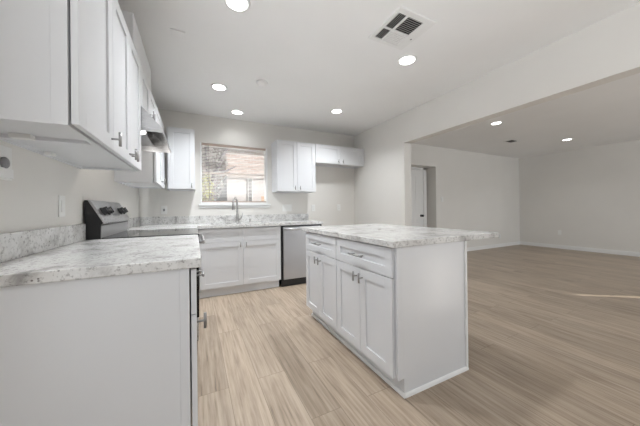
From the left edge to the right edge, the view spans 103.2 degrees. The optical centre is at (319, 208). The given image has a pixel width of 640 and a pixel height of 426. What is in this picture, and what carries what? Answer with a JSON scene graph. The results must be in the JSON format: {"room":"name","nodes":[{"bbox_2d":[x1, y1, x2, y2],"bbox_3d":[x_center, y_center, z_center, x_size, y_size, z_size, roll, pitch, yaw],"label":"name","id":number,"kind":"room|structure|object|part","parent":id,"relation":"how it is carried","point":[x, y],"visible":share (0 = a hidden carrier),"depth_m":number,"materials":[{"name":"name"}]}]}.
{"room":"kitchen","nodes":[
{"label":"kitchen","id":0,"kind":"room"},
{"bbox_2d":[0,140,138,233],"bbox_3d":[-0.919,-0.145,0.175,0.140,2.518,7.406,-1,0,-26],"label":"wall","id":1,"kind":"structure","parent":0,"point":[29,201],"depth_m":1.31,"materials":[{"name":"paint"}]},
{"bbox_2d":[0,145,13,180],"bbox_3d":[-1.224,-0.179,0.969,0.017,0.133,0.160,-1,0,-26],"label":"wall plate","id":2,"kind":"object","parent":1,"relation":"attached to","point":[6,172],"visible":1,"depth_m":1.00,"materials":[{"name":"white plastic"}]},
{"bbox_2d":[0,224,85,262],"bbox_3d":[-1.333,0.153,1.200,0.020,0.108,1.101,-1,0,-26],"label":"backsplash","id":3,"kind":"structure","parent":1,"relation":"attached to","point":[13,245],"depth_m":1.18,"materials":[{"name":"white stone"}]},
{"bbox_2d":[0,0,121,149],"bbox_3d":[-1.020,-0.661,0.949,0.373,0.793,0.402,-1,0,-26],"label":"upper cabinet","id":4,"kind":"object","parent":1,"relation":"attached to","point":[56,56],"visible":1,"depth_m":0.82,"materials":[{"name":"white paint"}]},
{"bbox_3d":[-0.897,-0.664,1.012,0.020,0.779,0.397,-1,0,-26],"label":"door","id":5,"kind":"part","parent":4,"relation":"part of","materials":[{"name":"white paint"}]},
{"bbox_3d":[-0.942,-0.320,1.175,0.038,0.065,0.012,-1,0,-26],"label":"handle","id":6,"kind":"part","parent":4,"relation":"part of","materials":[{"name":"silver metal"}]},
{"bbox_2d":[58,195,64,216],"bbox_3d":[-1.453,-0.011,1.429,0.011,0.120,0.072,-1,0,-26],"label":"wall switch","id":7,"kind":"object","parent":1,"relation":"attached to","point":[61,199],"visible":1,"depth_m":1.42,"materials":[{"name":"white plastic"}]},
{"bbox_2d":[0,0,141,171],"bbox_3d":[-1.242,-0.658,1.397,0.373,0.792,0.805,-1,0,-26],"label":"upper cabinet","id":8,"kind":"object","parent":1,"relation":"attached to","point":[126,62],"visible":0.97,"depth_m":1.41,"materials":[{"name":"white paint"}]},
{"bbox_3d":[-1.063,-0.661,1.348,0.020,0.779,0.347,-1,0,-26],"label":"door","id":9,"kind":"part","parent":8,"relation":"part of","materials":[{"name":"white paint"}]},
{"bbox_3d":[-1.098,-0.317,1.490,0.038,0.065,0.012,-1,0,-26],"label":"handle","id":10,"kind":"part","parent":8,"relation":"part of","materials":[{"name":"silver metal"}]},
{"bbox_3d":[-1.218,-0.658,1.662,0.020,0.779,0.347,-1,0,-26],"label":"door","id":11,"kind":"part","parent":8,"relation":"part of","materials":[{"name":"white paint"}]},
{"bbox_3d":[-1.125,-0.317,1.544,0.038,0.065,0.012,-1,0,-26],"label":"handle","id":12,"kind":"part","parent":8,"relation":"part of","materials":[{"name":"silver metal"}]},
{"bbox_2d":[127,217,139,228],"bbox_3d":[-2.171,0.168,2.894,0.020,0.108,1.138,-1,0,-26],"label":"backsplash","id":13,"kind":"structure","parent":1,"relation":"attached to","point":[133,222],"depth_m":3.02,"materials":[{"name":"white stone"}]},
{"bbox_2d":[114,103,164,188],"bbox_3d":[-1.950,-0.652,2.829,0.373,0.800,0.810,-1,0,-26],"label":"upper cabinet","id":14,"kind":"object","parent":1,"relation":"attached to","point":[152,175],"visible":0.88,"depth_m":2.52,"materials":[{"name":"white paint"}]},
{"bbox_3d":[-1.750,-0.654,2.738,0.020,0.789,0.467,-1,0,-26],"label":"door","id":15,"kind":"part","parent":14,"relation":"part of","materials":[{"name":"white paint"}]},
{"bbox_2d":[141,65,155,120],"bbox_3d":[-1.600,-0.891,2.117,0.373,0.313,0.770,-1,0,-26],"label":"upper cabinet","id":16,"kind":"object","parent":1,"relation":"attached to","point":[147,100],"visible":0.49,"depth_m":2.09,"materials":[{"name":"white paint"}]},
{"bbox_2d":[121,10,150,89],"bbox_3d":[-1.505,-1.148,1.876,0.335,0.193,0.740,-1,0,-26],"label":"duct cover","id":17,"kind":"object","parent":16,"relation":"on","point":[129,17],"visible":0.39,"depth_m":1.74,"materials":[{"name":"white paint"}]},
{"bbox_3d":[-1.391,-0.894,2.006,0.020,0.302,0.382,-1,0,-26],"label":"door","id":18,"kind":"part","parent":16,"relation":"part of","materials":[{"name":"white paint"}]},
{"bbox_3d":[-1.561,-0.891,2.351,0.020,0.302,0.382,-1,0,-26],"label":"door","id":19,"kind":"part","parent":16,"relation":"part of","materials":[{"name":"white paint"}]},
{"bbox_2d":[141,107,170,152],"bbox_3d":[-1.556,-0.647,2.139,0.468,0.172,0.760,-1,0,-26],"label":"range hood","id":20,"kind":"object","parent":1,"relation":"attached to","point":[153,138],"visible":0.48,"depth_m":2.28,"materials":[{"name":"silver metal"}]},
{"bbox_2d":[138,109,354,225],"bbox_3d":[-0.912,-0.133,4.231,3.468,2.518,0.140,-1,0,-26],"label":"wall","id":21,"kind":"structure","parent":0,"point":[334,186],"depth_m":4.16,"materials":[{"name":"paint"}]},
{"bbox_2d":[161,206,166,213],"bbox_3d":[-2.168,0.025,3.524,0.072,0.117,0.013,-1,0,-26],"label":"wall outlet","id":22,"kind":"object","parent":21,"relation":"attached to","point":[163,208],"visible":1,"depth_m":3.52,"materials":[{"name":"white plastic"}]},
{"bbox_2d":[166,127,194,190],"bbox_3d":[-1.895,-0.656,3.469,0.328,0.810,0.364,-1,0,-26],"label":"upper cabinet","id":23,"kind":"object","parent":21,"relation":"attached to","point":[181,141],"visible":1,"depth_m":3.35,"materials":[{"name":"white paint"}]},
{"bbox_2d":[140,214,307,224],"bbox_3d":[-1.309,0.161,3.943,2.454,0.108,0.020,-1,0,-26],"label":"backsplash","id":24,"kind":"structure","parent":21,"relation":"attached to","point":[270,217],"depth_m":3.81,"materials":[{"name":"white stone"}]},
{"bbox_2d":[201,145,264,200],"bbox_3d":[-1.358,-0.522,4.042,0.996,0.911,0.050,-1,0,-26],"label":"window","id":25,"kind":"structure","parent":21,"relation":"in","point":[258,168],"depth_m":4.02,"materials":[{"name":"clear glass"}]},
{"bbox_2d":[201,143,265,201],"bbox_3d":[-1.327,-0.536,3.979,0.960,0.883,0.050,-1,0,-26],"label":"window blind","id":26,"kind":"object","parent":25,"relation":"attached to","point":[206,144],"visible":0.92,"depth_m":3.97,"materials":[{"name":"beige plastic"}]},
{"bbox_3d":[-1.335,-0.963,3.986,0.960,0.029,0.038,-1,0,-26],"label":"head rail","id":27,"kind":"part","parent":26,"relation":"part of","materials":[{"name":"beige plastic"}]},
{"bbox_3d":[-1.326,-0.102,3.984,0.960,0.016,0.024,-1,0,-26],"label":"rail","id":28,"kind":"part","parent":26,"relation":"part of","materials":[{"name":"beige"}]},
{"bbox_3d":[-1.357,-0.542,4.040,0.932,0.035,0.034,-1,0,-26],"label":"meeting rail","id":29,"kind":"part","parent":25,"relation":"part of","materials":[{"name":"beige plastic"}]},
{"bbox_2d":[198,142,270,207],"bbox_3d":[-1.316,-0.494,3.973,1.071,0.970,0.110,-1,0,-26],"label":"trim","id":30,"kind":"structure","parent":21,"relation":"attached to","point":[202,204],"depth_m":3.93,"materials":[{"name":"white paint"}]},
{"bbox_2d":[282,204,291,210],"bbox_3d":[-0.560,-0.006,4.319,0.165,0.117,0.011,-1,0,-26],"label":"wall outlet","id":31,"kind":"object","parent":21,"relation":"attached to","point":[285,207],"visible":1,"depth_m":4.32,"materials":[{"name":"white plastic"}]},
{"bbox_2d":[271,139,315,192],"bbox_3d":[-0.430,-0.668,4.193,0.653,0.807,0.364,-1,0,-26],"label":"upper cabinet","id":32,"kind":"object","parent":21,"relation":"attached to","point":[293,163],"visible":1,"depth_m":4.06,"materials":[{"name":"white paint"}]},
{"bbox_3d":[-0.517,-0.668,4.000,0.323,0.796,0.020,-1,0,-26],"label":"door","id":33,"kind":"part","parent":32,"relation":"part of","materials":[{"name":"white paint"}]},
{"bbox_3d":[-0.224,-0.671,4.145,0.324,0.796,0.020,-1,0,-26],"label":"door","id":34,"kind":"part","parent":32,"relation":"part of","materials":[{"name":"white paint"}]},
{"bbox_2d":[315,144,363,168],"bbox_3d":[0.303,-0.924,4.557,0.983,0.319,0.364,-1,0,-26],"label":"upper cabinet","id":35,"kind":"object","parent":21,"relation":"attached to","point":[325,155],"visible":0.99,"depth_m":4.44,"materials":[{"name":"white paint"}]},
{"bbox_3d":[0.136,-0.923,4.325,0.474,0.308,0.020,-1,0,-26],"label":"door","id":36,"kind":"part","parent":35,"relation":"part of","materials":[{"name":"white paint"}]},
{"bbox_3d":[0.552,-0.927,4.530,0.447,0.308,0.020,-1,0,-26],"label":"door","id":37,"kind":"part","parent":35,"relation":"part of","materials":[{"name":"white paint"}]},
{"bbox_2d":[118,0,639,158],"bbox_3d":[3.214,-1.503,2.354,9.525,0.120,7.650,-1,0,-26],"label":"ceiling","id":38,"kind":"structure","parent":0,"point":[315,58],"depth_m":2.47,"materials":[{"name":"paint"}]},
{"bbox_2d":[171,28,185,39],"bbox_3d":[-1.133,-1.391,2.028,0.100,0.010,0.100,-1,0,-26],"label":"blank plate","id":39,"kind":"object","parent":38,"relation":"attached to","point":[175,33],"visible":1,"depth_m":2.02,"materials":[{"name":"paint"}]},
{"bbox_2d":[211,83,226,90],"bbox_3d":[-1.159,-1.389,2.913,0.178,0.009,0.178,-1,0,-26],"label":"recessed light","id":40,"kind":"object","parent":38,"relation":"in","point":[217,86],"visible":1,"depth_m":2.90,"materials":[{"name":"white paint"}]},
{"bbox_2d":[223,0,250,12],"bbox_3d":[-0.564,-1.399,1.725,0.178,0.009,0.178,-1,0,-26],"label":"recessed light","id":41,"kind":"object","parent":38,"relation":"in","point":[240,6],"visible":1,"depth_m":1.74,"materials":[{"name":"white paint"}]},
{"bbox_2d":[231,110,243,114],"bbox_3d":[-1.197,-1.386,3.663,0.178,0.009,0.178,-1,0,-26],"label":"recessed light","id":42,"kind":"object","parent":38,"relation":"in","point":[237,112],"visible":1,"depth_m":3.66,"materials":[{"name":"white paint"}]},
{"bbox_2d":[256,79,267,86],"bbox_3d":[-0.644,-1.383,2.817,0.124,0.032,0.124,-1,0,-26],"label":"smoke detector","id":43,"kind":"object","parent":38,"relation":"attached to","point":[262,83],"visible":1,"depth_m":2.79,"materials":[{"name":"paint"}]},
{"bbox_2d":[331,109,342,113],"bbox_3d":[0.240,-1.402,3.666,0.178,0.009,0.178,-1,0,-26],"label":"recessed light","id":44,"kind":"object","parent":38,"relation":"in","point":[335,111],"visible":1,"depth_m":3.66,"materials":[{"name":"white paint"}]},
{"bbox_2d":[369,6,435,49],"bbox_3d":[0.643,-1.408,2.011,0.360,0.015,0.365,-1,0,-26],"label":"ceiling vent","id":45,"kind":"object","parent":38,"relation":"in","point":[404,25],"visible":1,"depth_m":1.99,"materials":[{"name":"white metal"}]},
{"bbox_2d":[397,54,416,65],"bbox_3d":[0.833,-1.412,2.422,0.178,0.009,0.178,-1,0,-26],"label":"recessed light","id":46,"kind":"object","parent":38,"relation":"in","point":[409,59],"visible":1,"depth_m":2.41,"materials":[{"name":"white paint"}]},
{"bbox_2d":[490,121,501,124],"bbox_3d":[2.964,-1.430,4.266,0.178,0.009,0.178,-1,0,-26],"label":"recessed light","id":47,"kind":"object","parent":38,"relation":"in","point":[496,122],"visible":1,"depth_m":4.26,"materials":[{"name":"white paint"}]},
{"bbox_2d":[503,139,517,142],"bbox_3d":[4.110,-1.440,5.446,0.260,0.008,0.180,-1,0,-26],"label":"ceiling vent","id":48,"kind":"object","parent":38,"relation":"in","point":[512,140],"visible":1,"depth_m":5.46,"materials":[{"name":"white metal"}]},
{"bbox_2d":[191,244,639,425],"bbox_3d":[3.243,1.135,2.347,9.525,0.120,7.650,-1,0,-26],"label":"floor","id":49,"kind":"structure","parent":0,"point":[554,333],"depth_m":1.86,"materials":[{"name":"wood"}]},
{"bbox_2d":[0,255,206,425],"bbox_3d":[-1.017,0.681,1.357,0.716,0.876,1.086,-1,0,-26],"label":"base cabinet","id":50,"kind":"object","parent":49,"relation":"on","point":[121,350],"visible":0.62,"depth_m":0.88,"materials":[{"name":"white paint"}]},
{"bbox_2d":[0,224,200,286],"bbox_3d":[-1.031,0.170,1.351,0.697,0.146,1.105,-1,0,-26],"label":"countertop","id":51,"kind":"structure","parent":50,"relation":"on","point":[62,253],"depth_m":1.04,"materials":[{"name":"white stone"}]},
{"bbox_3d":[-0.624,0.336,1.256,0.020,0.178,0.537,-1,0,-26],"label":"drawer","id":52,"kind":"part","parent":50,"relation":"part of","materials":[{"name":"white paint"}]},
{"bbox_3d":[-0.620,0.716,1.255,0.020,0.569,0.537,-1,0,-26],"label":"door","id":53,"kind":"part","parent":50,"relation":"part of","materials":[{"name":"white paint"}]},
{"bbox_3d":[-0.600,0.324,1.268,0.036,0.011,0.130,-1,0,-26],"label":"handle","id":54,"kind":"part","parent":50,"relation":"part of","materials":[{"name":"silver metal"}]},
{"bbox_3d":[-0.502,0.477,1.076,0.038,0.065,0.012,-1,0,-26],"label":"handle","id":55,"kind":"part","parent":50,"relation":"part of","materials":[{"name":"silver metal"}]},
{"bbox_2d":[84,200,204,340],"bbox_3d":[-1.413,0.533,2.202,0.740,1.184,0.756,-1,0,-26],"label":"range","id":56,"kind":"object","parent":49,"relation":"on","point":[102,219],"visible":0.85,"depth_m":1.93,"materials":[{"name":"silver metal"}]},
{"bbox_3d":[-1.549,0.019,1.829,0.060,0.067,0.062,-1,0,-26],"label":"knob","id":57,"kind":"part","parent":56,"relation":"part of","materials":[{"name":"black plastic"}]},
{"bbox_3d":[-1.692,0.028,2.068,0.098,0.168,0.752,-1,0,-26],"label":"control panel","id":58,"kind":"part","parent":56,"relation":"part of","materials":[{"name":"silver metal"}]},
{"bbox_3d":[-1.596,0.019,1.923,0.060,0.067,0.062,-1,0,-26],"label":"knob","id":59,"kind":"part","parent":56,"relation":"part of","materials":[{"name":"black plastic"}]},
{"bbox_3d":[-1.749,0.022,2.233,0.060,0.067,0.062,-1,0,-26],"label":"knob","id":60,"kind":"part","parent":56,"relation":"part of","materials":[{"name":"black plastic"}]},
{"bbox_2d":[102,228,198,238],"bbox_3d":[-1.397,0.213,2.213,0.603,0.014,0.756,-1,0,-26],"label":"cooktop","id":61,"kind":"object","parent":56,"relation":"in","point":[123,233],"depth_m":2.08,"materials":[{"name":"silver ceramic"}]},
{"bbox_3d":[-1.141,0.558,2.336,0.037,0.620,0.748,-1,0,-26],"label":"oven door","id":62,"kind":"part","parent":56,"relation":"part of","materials":[{"name":"black ceramic"}]},
{"bbox_3d":[-1.139,0.963,2.334,0.033,0.180,0.748,-1,0,-26],"label":"drawer","id":63,"kind":"part","parent":56,"relation":"part of","materials":[{"name":"silver metal"}]},
{"bbox_3d":[-1.106,0.277,2.356,0.048,0.025,0.696,-1,0,-26],"label":"handle","id":64,"kind":"part","parent":56,"relation":"part of","materials":[{"name":"silver metal"}]},
{"bbox_2d":[198,226,280,298],"bbox_3d":[-1.183,0.689,3.622,1.107,0.876,0.698,-1,0,-26],"label":"base cabinet","id":65,"kind":"object","parent":49,"relation":"on","point":[236,259],"visible":0.99,"depth_m":3.34,"materials":[{"name":"white paint"}]},
{"bbox_3d":[-1.258,0.349,3.252,0.521,0.173,0.020,-1,0,-26],"label":"drawer","id":66,"kind":"part","parent":65,"relation":"part of","materials":[{"name":"white paint"}]},
{"bbox_3d":[-1.254,0.726,3.251,0.521,0.574,0.020,-1,0,-26],"label":"door","id":67,"kind":"part","parent":65,"relation":"part of","materials":[{"name":"white paint"}]},
{"bbox_3d":[-0.792,0.344,3.482,0.513,0.173,0.020,-1,0,-26],"label":"drawer","id":68,"kind":"part","parent":65,"relation":"part of","materials":[{"name":"white paint"}]},
{"bbox_3d":[-0.788,0.722,3.481,0.513,0.574,0.020,-1,0,-26],"label":"door","id":69,"kind":"part","parent":65,"relation":"part of","materials":[{"name":"white paint"}]},
{"bbox_2d":[279,224,321,286],"bbox_3d":[-0.376,0.683,3.978,0.644,0.872,0.684,-1,0,-26],"label":"dishwasher","id":70,"kind":"object","parent":49,"relation":"on","point":[293,240],"visible":0.59,"depth_m":3.65,"materials":[{"name":"silver metal"}]},
{"bbox_2d":[306,232,344,340],"bbox_3d":[0.250,0.670,2.457,0.650,0.876,0.627,-1,0,-26],"label":"base cabinet","id":71,"kind":"object","parent":49,"relation":"on","point":[321,268],"visible":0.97,"depth_m":2.28,"materials":[{"name":"white paint"}]},
{"bbox_3d":[-0.065,0.709,2.474,0.020,0.578,0.308,-1,0,-26],"label":"door","id":72,"kind":"part","parent":71,"relation":"part of","materials":[{"name":"white paint"}]},
{"bbox_3d":[0.000,0.328,2.336,0.020,0.173,0.620,-1,0,-26],"label":"drawer","id":73,"kind":"part","parent":71,"relation":"part of","materials":[{"name":"white paint"}]},
{"bbox_3d":[0.073,0.707,2.195,0.020,0.578,0.308,-1,0,-26],"label":"door","id":74,"kind":"part","parent":71,"relation":"part of","materials":[{"name":"white paint"}]},
{"bbox_2d":[312,313,405,398],"bbox_3d":[0.205,1.097,2.054,0.014,0.020,1.304,-1,0,-26],"label":"trim","id":75,"kind":"structure","parent":49,"relation":"on","point":[348,346],"depth_m":1.81,"materials":[{"name":"white paint"}]},
{"bbox_2d":[336,238,468,397],"bbox_3d":[0.554,0.665,1.878,0.682,0.876,0.679,-1,0,-26],"label":"base cabinet","id":76,"kind":"object","parent":49,"relation":"on","point":[365,271],"depth_m":1.61,"materials":[{"name":"white paint"}]},
{"bbox_3d":[0.215,0.704,1.907,0.020,0.578,0.319,-1,0,-26],"label":"door","id":77,"kind":"part","parent":76,"relation":"part of","materials":[{"name":"white paint"}]},
{"bbox_3d":[0.251,0.324,1.760,0.040,0.011,0.160,-1,0,-26],"label":"handle","id":78,"kind":"part","parent":76,"relation":"part of","materials":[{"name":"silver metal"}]},
{"bbox_3d":[0.282,0.323,1.764,0.020,0.173,0.642,-1,0,-26],"label":"drawer","id":79,"kind":"part","parent":76,"relation":"part of","materials":[{"name":"white paint"}]},
{"bbox_3d":[0.358,0.702,1.619,0.020,0.578,0.319,-1,0,-26],"label":"door","id":80,"kind":"part","parent":76,"relation":"part of","materials":[{"name":"white paint"}]},
{"bbox_2d":[300,224,498,247],"bbox_3d":[0.563,0.209,2.298,1.027,0.038,1.415,-1,0,-26],"label":"countertop","id":81,"kind":"structure","parent":76,"relation":"on","point":[392,236],"depth_m":1.86,"materials":[{"name":"white stone"}]},
{"bbox_3d":[0.725,0.662,1.601,0.622,0.876,0.030,-1,0,-26],"label":"end panel","id":82,"kind":"part","parent":76,"relation":"part of","materials":[{"name":"white wood"}]},
{"bbox_3d":[0.753,1.090,1.603,0.572,0.020,0.014,-1,0,-26],"label":"molding","id":83,"kind":"part","parent":76,"relation":"part of","materials":[{"name":"white paint"}]},
{"bbox_3d":[0.997,0.660,1.733,0.016,0.876,0.017,-1,0,-26],"label":"corner trim","id":84,"kind":"part","parent":76,"relation":"part of","materials":[{"name":"white paint"}]},
{"bbox_3d":[-1.853,0.695,3.047,0.714,0.876,1.135,-1,0,-26],"label":"base cabinet","id":85,"kind":"object","parent":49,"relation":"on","visible":0},
{"bbox_2d":[127,214,322,230],"bbox_3d":[-1.070,0.176,3.437,2.475,0.146,1.140,-1,0,-26],"label":"countertop","id":86,"kind":"structure","parent":85,"relation":"on","point":[220,221],"depth_m":3.63,"materials":[{"name":"white stone"}]},
{"bbox_2d":[232,197,242,221],"bbox_3d":[-1.260,0.024,3.800,0.094,0.379,0.212,-1,0,22],"label":"faucet","id":87,"kind":"object","parent":86,"relation":"on","point":[234,198],"visible":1,"depth_m":3.83,"materials":[{"name":"silver metal"}]},
{"bbox_3d":[-1.263,-0.043,3.782,0.027,0.243,0.167,-1,0,5],"label":"spout","id":88,"kind":"part","parent":87,"relation":"part of","materials":[{"name":"silver metal"}]},
{"bbox_2d":[411,143,519,247],"bbox_3d":[3.257,-0.173,6.358,5.622,2.518,0.360,-1,0,-26],"label":"wall","id":89,"kind":"structure","parent":0,"point":[479,191],"depth_m":6.46,"materials":[{"name":"paint"}]},
{"bbox_2d":[411,169,423,226],"bbox_3d":[2.129,0.092,5.822,0.735,1.990,0.093,-1,0,-26],"label":"door","id":90,"kind":"structure","parent":89,"relation":"in","point":[416,175],"depth_m":5.92,"materials":[{"name":"white paint"}]},
{"bbox_2d":[411,167,426,226],"bbox_3d":[2.148,0.062,5.872,0.855,2.070,0.045,-1,0,-26],"label":"trim","id":91,"kind":"structure","parent":89,"relation":"attached to","point":[416,168],"depth_m":6.01,"materials":[{"name":"white paint"}]},
{"bbox_2d":[467,241,519,250],"bbox_3d":[4.291,1.028,6.650,3.530,0.095,0.014,-1,0,-26],"label":"baseboard","id":92,"kind":"structure","parent":89,"relation":"attached to","point":[517,242],"depth_m":6.81,"materials":[{"name":"white paint"}]},
{"bbox_2d":[354,3,639,225],"bbox_3d":[2.282,-0.175,1.835,0.135,2.518,7.266,-1,0,-26],"label":"wall","id":93,"kind":"structure","parent":0,"point":[605,51],"depth_m":2.67,"materials":[{"name":"paint"}]},
{"bbox_2d":[519,139,639,251],"bbox_3d":[7.461,-0.225,4.356,0.140,2.518,7.195,-1,0,-26],"label":"wall","id":94,"kind":"structure","parent":0,"point":[591,195],"depth_m":6.19,"materials":[{"name":"paint"}]},
{"bbox_2d":[520,241,639,256],"bbox_3d":[6.969,0.994,5.199,0.014,0.095,4.961,-1,0,-26],"label":"baseboard","id":95,"kind":"structure","parent":94,"relation":"attached to","point":[617,252],"depth_m":6.20,"materials":[{"name":"white paint"}]}
]}

